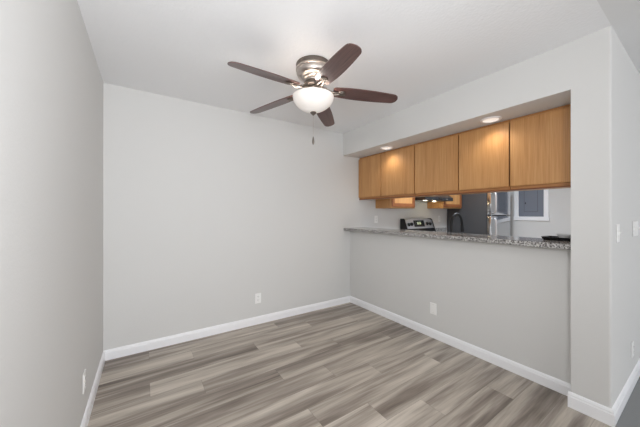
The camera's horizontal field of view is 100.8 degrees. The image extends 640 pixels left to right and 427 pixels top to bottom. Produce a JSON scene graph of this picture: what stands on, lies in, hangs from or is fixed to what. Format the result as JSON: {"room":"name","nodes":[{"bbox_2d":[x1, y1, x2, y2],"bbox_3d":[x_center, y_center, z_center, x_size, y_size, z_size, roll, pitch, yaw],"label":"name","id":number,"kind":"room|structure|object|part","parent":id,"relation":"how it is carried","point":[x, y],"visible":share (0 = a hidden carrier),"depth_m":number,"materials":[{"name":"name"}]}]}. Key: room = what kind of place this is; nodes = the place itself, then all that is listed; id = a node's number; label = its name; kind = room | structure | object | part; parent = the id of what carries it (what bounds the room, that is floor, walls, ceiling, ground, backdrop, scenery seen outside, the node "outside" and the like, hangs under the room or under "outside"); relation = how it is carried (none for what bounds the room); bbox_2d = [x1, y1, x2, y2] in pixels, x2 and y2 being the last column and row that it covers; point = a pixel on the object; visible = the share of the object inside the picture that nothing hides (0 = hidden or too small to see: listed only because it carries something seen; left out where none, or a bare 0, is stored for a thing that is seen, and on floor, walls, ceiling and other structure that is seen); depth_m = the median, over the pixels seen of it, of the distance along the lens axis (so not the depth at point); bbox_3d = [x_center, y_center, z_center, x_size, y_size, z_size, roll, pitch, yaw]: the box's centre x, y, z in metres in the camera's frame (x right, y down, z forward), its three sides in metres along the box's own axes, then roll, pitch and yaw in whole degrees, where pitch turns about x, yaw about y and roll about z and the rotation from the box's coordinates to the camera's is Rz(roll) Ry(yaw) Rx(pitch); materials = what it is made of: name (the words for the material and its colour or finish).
{"room":"dining room","nodes":[
{"label":"dining room","id":0,"kind":"room"},
{"bbox_2d":[0,0,102,426],"bbox_3d":[-0.140,0.072,-0.450,0.120,2.440,6.805,0,0,-33],"label":"wall","id":1,"kind":"structure","parent":0,"point":[51,82],"depth_m":1.00,"materials":[{"name":"white paint"}]},
{"bbox_2d":[83,369,85,393],"bbox_3d":[-1.404,1.000,1.577,0.009,0.116,0.072,0,0,-33],"label":"outlet","id":2,"kind":"object","parent":1,"relation":"attached to","point":[84,373],"visible":1,"depth_m":1.57,"materials":[{"name":"white plastic"}]},
{"bbox_2d":[80,351,104,426],"bbox_3d":[-0.051,1.248,-0.463,0.014,0.089,6.685,0,0,-33],"label":"baseboard","id":3,"kind":"structure","parent":1,"relation":"attached to","point":[88,410],"depth_m":1.80,"materials":[{"name":"white wood"}]},
{"bbox_2d":[103,83,446,350],"bbox_3d":[0.724,0.072,4.130,6.375,2.440,0.120,0,0,-33],"label":"wall","id":4,"kind":"structure","parent":0,"point":[208,209],"depth_m":2.84,"materials":[{"name":"white paint"}]},
{"bbox_2d":[104,296,349,360],"bbox_3d":[-0.726,1.248,3.091,2.810,0.089,0.014,0,0,-33],"label":"baseboard","id":5,"kind":"structure","parent":4,"relation":"attached to","point":[118,352],"depth_m":2.81,"materials":[{"name":"white wood"}]},
{"bbox_2d":[255,293,260,303],"bbox_3d":[-0.724,0.992,3.095,0.072,0.116,0.009,0,0,-33],"label":"outlet","id":6,"kind":"object","parent":4,"relation":"attached to","point":[258,295],"visible":1,"depth_m":3.09,"materials":[{"name":"white plastic"}]},
{"bbox_2d":[376,197,414,208],"bbox_3d":[1.194,-0.454,4.172,0.555,0.748,0.328,0,0,-33],"label":"upper cabinet","id":7,"kind":"object","parent":4,"relation":"attached to","point":[398,203],"visible":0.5,"depth_m":4.04,"materials":[{"name":"brown wood"}]},
{"bbox_3d":[1.279,-0.454,4.042,0.525,0.708,0.018,0,0,-33],"label":"door","id":8,"kind":"part","parent":7,"relation":"part of","materials":[{"name":"brown wood"}]},
{"bbox_3d":[1.277,-0.454,4.046,0.414,0.597,0.009,0,0,-33],"label":"door panel","id":9,"kind":"part","parent":7,"relation":"part of","materials":[{"name":"brown wood"}]},
{"bbox_2d":[427,195,461,208],"bbox_3d":[2.321,-0.461,4.917,0.593,0.735,0.328,0,0,-33],"label":"upper cabinet","id":10,"kind":"object","parent":4,"relation":"attached to","point":[456,203],"visible":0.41,"depth_m":4.82,"materials":[{"name":"brown wood"}]},
{"bbox_3d":[2.406,-0.461,4.788,0.563,0.695,0.018,0,0,-33],"label":"door","id":11,"kind":"part","parent":10,"relation":"part of","materials":[{"name":"brown wood"}]},
{"bbox_3d":[2.404,-0.461,4.791,0.452,0.584,0.009,0,0,-33],"label":"door panel","id":12,"kind":"part","parent":10,"relation":"part of","materials":[{"name":"brown wood"}]},
{"bbox_3d":[1.749,-0.583,4.539,0.773,0.490,0.328,0,0,-33],"label":"upper cabinet","id":13,"kind":"object","parent":4,"relation":"attached to","visible":0},
{"bbox_2d":[415,195,452,201],"bbox_3d":[1.796,-0.269,4.468,0.767,0.134,0.498,0,0,-33],"label":"range hood","id":14,"kind":"object","parent":13,"relation":"attached to","point":[447,197],"visible":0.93,"depth_m":4.25,"materials":[{"name":"black"}]},
{"bbox_2d":[87,302,610,426],"bbox_3d":[2.518,1.322,1.309,6.495,0.060,6.805,0,0,-33],"label":"floor","id":15,"kind":"structure","parent":0,"point":[349,364],"depth_m":1.98,"materials":[{"name":"laminate"}]},
{"bbox_2d":[400,218,435,231],"bbox_3d":[1.857,0.668,4.375,0.760,1.187,0.691,0,0,-33],"label":"range","id":16,"kind":"object","parent":15,"relation":"on","point":[420,224],"visible":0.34,"depth_m":4.53,"materials":[{"name":"silver metal"}]},
{"bbox_3d":[1.748,0.286,4.541,0.732,0.062,0.026,0,0,-33],"label":"trim","id":17,"kind":"part","parent":16,"relation":"part of","materials":[{"name":"black"}]},
{"bbox_2d":[447,192,509,235],"bbox_3d":[3.063,0.422,5.066,0.770,1.740,0.862,0,0,-33],"label":"refrigerator","id":18,"kind":"object","parent":15,"relation":"on","point":[481,213],"visible":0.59,"depth_m":4.77,"materials":[{"name":"grey metal"}]},
{"bbox_3d":[3.010,0.367,4.557,0.028,0.614,0.073,0,0,-33],"label":"handle","id":19,"kind":"part","parent":18,"relation":"part of","materials":[{"name":"silver metal"}]},
{"bbox_3d":[3.010,-0.192,4.557,0.028,0.407,0.073,0,0,-33],"label":"handle","id":20,"kind":"part","parent":18,"relation":"part of","materials":[{"name":"silver metal"}]},
{"bbox_3d":[3.246,0.637,4.790,0.766,1.190,0.068,0,0,-33],"label":"door","id":21,"kind":"part","parent":18,"relation":"part of","materials":[{"name":"silver metal"}]},
{"bbox_3d":[3.246,-0.206,4.790,0.766,0.473,0.068,0,0,-33],"label":"freezer door","id":22,"kind":"part","parent":18,"relation":"part of","materials":[{"name":"silver metal"}]},
{"bbox_3d":[1.631,0.854,2.818,0.588,0.876,1.700,0,0,-33],"label":"base cabinet","id":23,"kind":"object","parent":15,"relation":"on","visible":0},
{"bbox_3d":[1.447,0.396,3.106,0.599,0.038,2.384,0,0,-33],"label":"countertop","id":24,"kind":"structure","parent":23,"relation":"on","visible":0},
{"bbox_2d":[450,213,463,232],"bbox_3d":[1.577,0.184,3.003,0.280,0.385,0.107,0,0,-33],"label":"faucet","id":25,"kind":"object","parent":24,"relation":"on","point":[454,214],"visible":0.62,"depth_m":3.02,"materials":[{"name":"black metal"}]},
{"bbox_3d":[2.402,0.854,4.794,0.589,0.876,0.623,0,0,-33],"label":"base cabinet","id":26,"kind":"object","parent":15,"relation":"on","visible":0},
{"bbox_2d":[435,227,446,231],"bbox_3d":[2.406,0.345,4.787,0.593,0.140,0.639,0,0,-33],"label":"countertop","id":27,"kind":"structure","parent":26,"relation":"on","point":[445,228],"depth_m":5.11,"materials":[{"name":"stone"}]},
{"bbox_2d":[77,0,639,132],"bbox_3d":[2.518,-1.182,1.309,6.495,0.092,6.805,0,0,-33],"label":"ceiling","id":28,"kind":"structure","parent":0,"point":[415,51],"depth_m":1.77,"materials":[{"name":"white paint"}]},
{"bbox_2d":[227,43,397,144],"bbox_3d":[-0.071,-0.842,2.008,1.251,0.612,1.264,0,0,-33],"label":"ceiling fan","id":29,"kind":"object","parent":28,"relation":"hanging from","point":[315,71],"visible":1,"depth_m":1.94,"materials":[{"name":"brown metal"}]},
{"bbox_3d":[-0.366,-0.936,1.782,0.513,0.006,0.132,-4,15,-40],"label":"blade","id":30,"kind":"part","parent":29,"relation":"part of","materials":[{"name":"brown wood"}]},
{"bbox_3d":[-0.401,-0.927,2.263,0.513,0.006,0.132,-5,9,32],"label":"blade","id":31,"kind":"part","parent":29,"relation":"part of","materials":[{"name":"brown wood"}]},
{"bbox_3d":[-0.052,-1.133,2.047,0.266,0.030,0.266,0,0,-33],"label":"ceiling plate","id":32,"kind":"part","parent":29,"relation":"part of","materials":[{"name":"silver metal"}]},
{"bbox_3d":[-0.052,-0.843,2.047,0.318,0.118,0.318,0,0,-33],"label":"lamp shade","id":33,"kind":"part","parent":29,"relation":"part of","materials":[{"name":"white glass"}]},
{"bbox_3d":[0.045,-0.917,2.445,0.132,0.006,0.513,-12,-8,12],"label":"blade","id":34,"kind":"part","parent":29,"relation":"part of","materials":[{"name":"brown wood"}]},
{"bbox_3d":[0.103,-0.927,1.667,0.132,0.006,0.513,13,-1,-23],"label":"blade","id":35,"kind":"part","parent":29,"relation":"part of","materials":[{"name":"brown wood"}]},
{"bbox_3d":[0.357,-0.924,2.077,0.513,0.006,0.132,5,-12,-4],"label":"blade","id":36,"kind":"part","parent":29,"relation":"part of","materials":[{"name":"brown wood"}]},
{"bbox_2d":[343,42,570,157],"bbox_3d":[1.274,-0.989,2.962,0.645,0.318,2.435,0,0,-33],"label":"soffit","id":37,"kind":"structure","parent":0,"point":[541,82],"depth_m":2.29,"materials":[{"name":"white paint"}]},
{"bbox_2d":[380,146,392,149],"bbox_3d":[0.842,-0.825,3.339,0.164,0.008,0.164,0,0,-33],"label":"ceiling light","id":38,"kind":"object","parent":37,"relation":"attached to","point":[384,147],"visible":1,"depth_m":3.32,"materials":[{"name":"white"}]},
{"bbox_2d":[359,144,428,199],"bbox_3d":[0.991,-0.515,3.642,0.348,0.627,0.985,0,0,-33],"label":"upper cabinet","id":39,"kind":"object","parent":37,"relation":"attached to","point":[390,174],"visible":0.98,"depth_m":3.47,"materials":[{"name":"brown wood"}]},
{"bbox_3d":[0.706,-0.520,3.774,0.019,0.573,0.441,0,0,-33],"label":"door","id":40,"kind":"part","parent":39,"relation":"part of","materials":[{"name":"brown wood"}]},
{"bbox_3d":[0.870,-0.814,3.562,0.016,0.030,0.984,0,0,-33],"label":"rail","id":41,"kind":"part","parent":39,"relation":"part of","materials":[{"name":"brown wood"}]},
{"bbox_3d":[0.870,-0.230,3.562,0.016,0.036,0.984,0,0,-33],"label":"rail","id":42,"kind":"part","parent":39,"relation":"part of","materials":[{"name":"brown wood"}]},
{"bbox_3d":[0.979,-0.520,3.362,0.019,0.573,0.522,0,0,-33],"label":"door","id":43,"kind":"part","parent":39,"relation":"part of","materials":[{"name":"brown wood"}]},
{"bbox_2d":[415,133,472,196],"bbox_3d":[1.409,-0.515,3.010,0.348,0.627,0.526,0,0,-33],"label":"upper cabinet","id":44,"kind":"object","parent":37,"relation":"attached to","point":[436,160],"visible":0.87,"depth_m":2.89,"materials":[{"name":"brown wood"}]},
{"bbox_3d":[1.272,-0.520,2.919,0.019,0.573,0.516,0,0,-33],"label":"door","id":45,"kind":"part","parent":44,"relation":"part of","materials":[{"name":"brown wood"}]},
{"bbox_3d":[1.288,-0.814,2.930,0.016,0.030,0.525,0,0,-33],"label":"rail","id":46,"kind":"part","parent":44,"relation":"part of","materials":[{"name":"brown wood"}]},
{"bbox_3d":[1.288,-0.230,2.930,0.016,0.036,0.525,0,0,-33],"label":"rail","id":47,"kind":"part","parent":44,"relation":"part of","materials":[{"name":"brown wood"}]},
{"bbox_2d":[480,116,501,122],"bbox_3d":[1.507,-0.825,2.335,0.164,0.008,0.164,0,0,-33],"label":"ceiling light","id":48,"kind":"object","parent":37,"relation":"attached to","point":[493,118],"visible":1,"depth_m":2.32,"materials":[{"name":"white"}]},
{"bbox_2d":[459,120,523,193],"bbox_3d":[1.679,-0.515,2.602,0.348,0.627,0.450,0,0,-33],"label":"upper cabinet","id":49,"kind":"object","parent":37,"relation":"attached to","point":[484,152],"visible":0.91,"depth_m":2.48,"materials":[{"name":"brown wood"}]},
{"bbox_3d":[1.558,-0.814,2.522,0.016,0.030,0.449,0,0,-33],"label":"rail","id":50,"kind":"part","parent":49,"relation":"part of","materials":[{"name":"brown wood"}]},
{"bbox_3d":[1.558,-0.230,2.522,0.016,0.036,0.449,0,0,-33],"label":"rail","id":51,"kind":"part","parent":49,"relation":"part of","materials":[{"name":"brown wood"}]},
{"bbox_2d":[510,104,570,190],"bbox_3d":[1.931,-0.515,2.220,0.348,0.627,0.460,0,0,-33],"label":"upper cabinet","id":52,"kind":"object","parent":37,"relation":"attached to","point":[540,142],"visible":0.58,"depth_m":2.13,"materials":[{"name":"brown wood"}]},
{"bbox_3d":[1.810,-0.814,2.140,0.016,0.030,0.459,0,0,-33],"label":"rail","id":53,"kind":"part","parent":52,"relation":"part of","materials":[{"name":"brown wood"}]},
{"bbox_3d":[1.810,-0.230,2.140,0.016,0.036,0.459,0,0,-33],"label":"rail","id":54,"kind":"part","parent":52,"relation":"part of","materials":[{"name":"brown wood"}]},
{"bbox_2d":[350,231,570,383],"bbox_3d":[1.162,0.768,2.888,0.115,1.047,2.435,0,0,-33],"label":"wall","id":55,"kind":"structure","parent":0,"point":[512,302],"depth_m":2.38,"materials":[{"name":"white paint"}]},
{"bbox_2d":[430,302,436,314],"bbox_3d":[1.178,0.990,2.752,0.007,0.118,0.074,0,0,-33],"label":"wall plate","id":56,"kind":"object","parent":55,"relation":"attached to","point":[433,307],"visible":1,"depth_m":2.75,"materials":[{"name":"white plastic"}]},
{"bbox_2d":[344,227,570,249],"bbox_3d":[1.177,0.226,2.898,0.399,0.038,2.433,0,0,-33],"label":"countertop","id":57,"kind":"structure","parent":55,"relation":"on","point":[509,240],"depth_m":2.38,"materials":[{"name":"stone"}]},
{"bbox_2d":[541,236,570,241],"bbox_3d":[1.873,0.194,2.045,0.168,0.024,0.230,0,0,-33],"label":"tray","id":58,"kind":"object","parent":57,"relation":"on","point":[556,238],"visible":0.47,"depth_m":2.02,"materials":[{"name":"black"}]},
{"bbox_2d":[557,234,570,237],"bbox_3d":[1.887,0.178,2.022,0.120,0.040,0.120,0,0,-33],"label":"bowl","id":59,"kind":"object","parent":58,"relation":"on","point":[558,235],"visible":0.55,"depth_m":2.00,"materials":[{"name":"white"}]},
{"bbox_2d":[350,296,570,395],"bbox_3d":[1.108,1.248,2.852,0.014,0.089,2.435,0,0,-33],"label":"baseboard","id":60,"kind":"structure","parent":55,"relation":"attached to","point":[555,384],"depth_m":2.37,"materials":[{"name":"white wood"}]},
{"bbox_2d":[506,188,570,237],"bbox_3d":[5.210,0.072,3.018,0.120,2.440,6.685,0,0,-33],"label":"wall","id":61,"kind":"structure","parent":0,"point":[559,199],"depth_m":4.64,"materials":[{"name":"white paint"}]},
{"bbox_2d":[514,189,549,220],"bbox_3d":[3.889,-0.288,4.881,0.026,0.840,0.540,0,0,-33],"label":"electrical panel","id":62,"kind":"object","parent":61,"relation":"attached to","point":[532,204],"visible":0.62,"depth_m":4.86,"materials":[{"name":"white metal"}]},
{"bbox_2d":[571,26,619,408],"bbox_3d":[1.830,0.072,1.760,0.245,2.440,0.185,0,0,-33],"label":"wall pillar","id":63,"kind":"structure","parent":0,"point":[595,57],"depth_m":1.69,"materials":[{"name":"white paint"}]},
{"bbox_2d":[615,377,639,426],"bbox_3d":[3.982,1.289,1.525,3.575,0.006,2.548,0,0,-33],"label":"floor","id":64,"kind":"structure","parent":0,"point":[630,416],"depth_m":1.72,"materials":[{"name":"grey"}]},
{"bbox_2d":[620,41,639,391],"bbox_3d":[3.322,0.072,2.705,3.375,2.440,0.114,0,0,-33],"label":"wall","id":65,"kind":"structure","parent":0,"point":[629,75],"depth_m":1.92,"materials":[{"name":"white paint"}]},
{"bbox_2d":[568,358,639,426],"bbox_3d":[3.213,1.242,2.672,3.591,0.100,0.213,0,0,-33],"label":"baseboard","id":66,"kind":"structure","parent":65,"relation":"attached to","point":[609,416],"depth_m":1.70,"materials":[{"name":"white wood"}]},
{"bbox_2d":[616,224,621,241],"bbox_3d":[1.926,0.127,1.701,0.072,0.116,0.019,0,0,-33],"label":"light switch","id":67,"kind":"object","parent":65,"relation":"attached to","point":[618,232],"visible":1,"depth_m":1.69,"materials":[{"name":"white plastic"}]},
{"bbox_3d":[1.923,0.127,1.706,0.072,0.116,0.006,0,0,-33],"label":"plate","id":68,"kind":"part","parent":67,"relation":"part of","materials":[{"name":"white plastic"}]},
{"bbox_2d":[631,340,633,357],"bbox_3d":[2.353,1.022,1.989,0.072,0.116,0.009,0,0,-33],"label":"outlet","id":69,"kind":"object","parent":65,"relation":"attached to","point":[632,343],"visible":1,"depth_m":1.97,"materials":[{"name":"white plastic"}]},
{"bbox_2d":[633,221,639,236],"bbox_3d":[2.382,0.113,2.002,0.260,0.109,0.019,0,0,-33],"label":"light switch","id":70,"kind":"object","parent":65,"relation":"attached to","point":[635,223],"visible":1,"depth_m":1.97,"materials":[{"name":"white plastic"}]}
]}

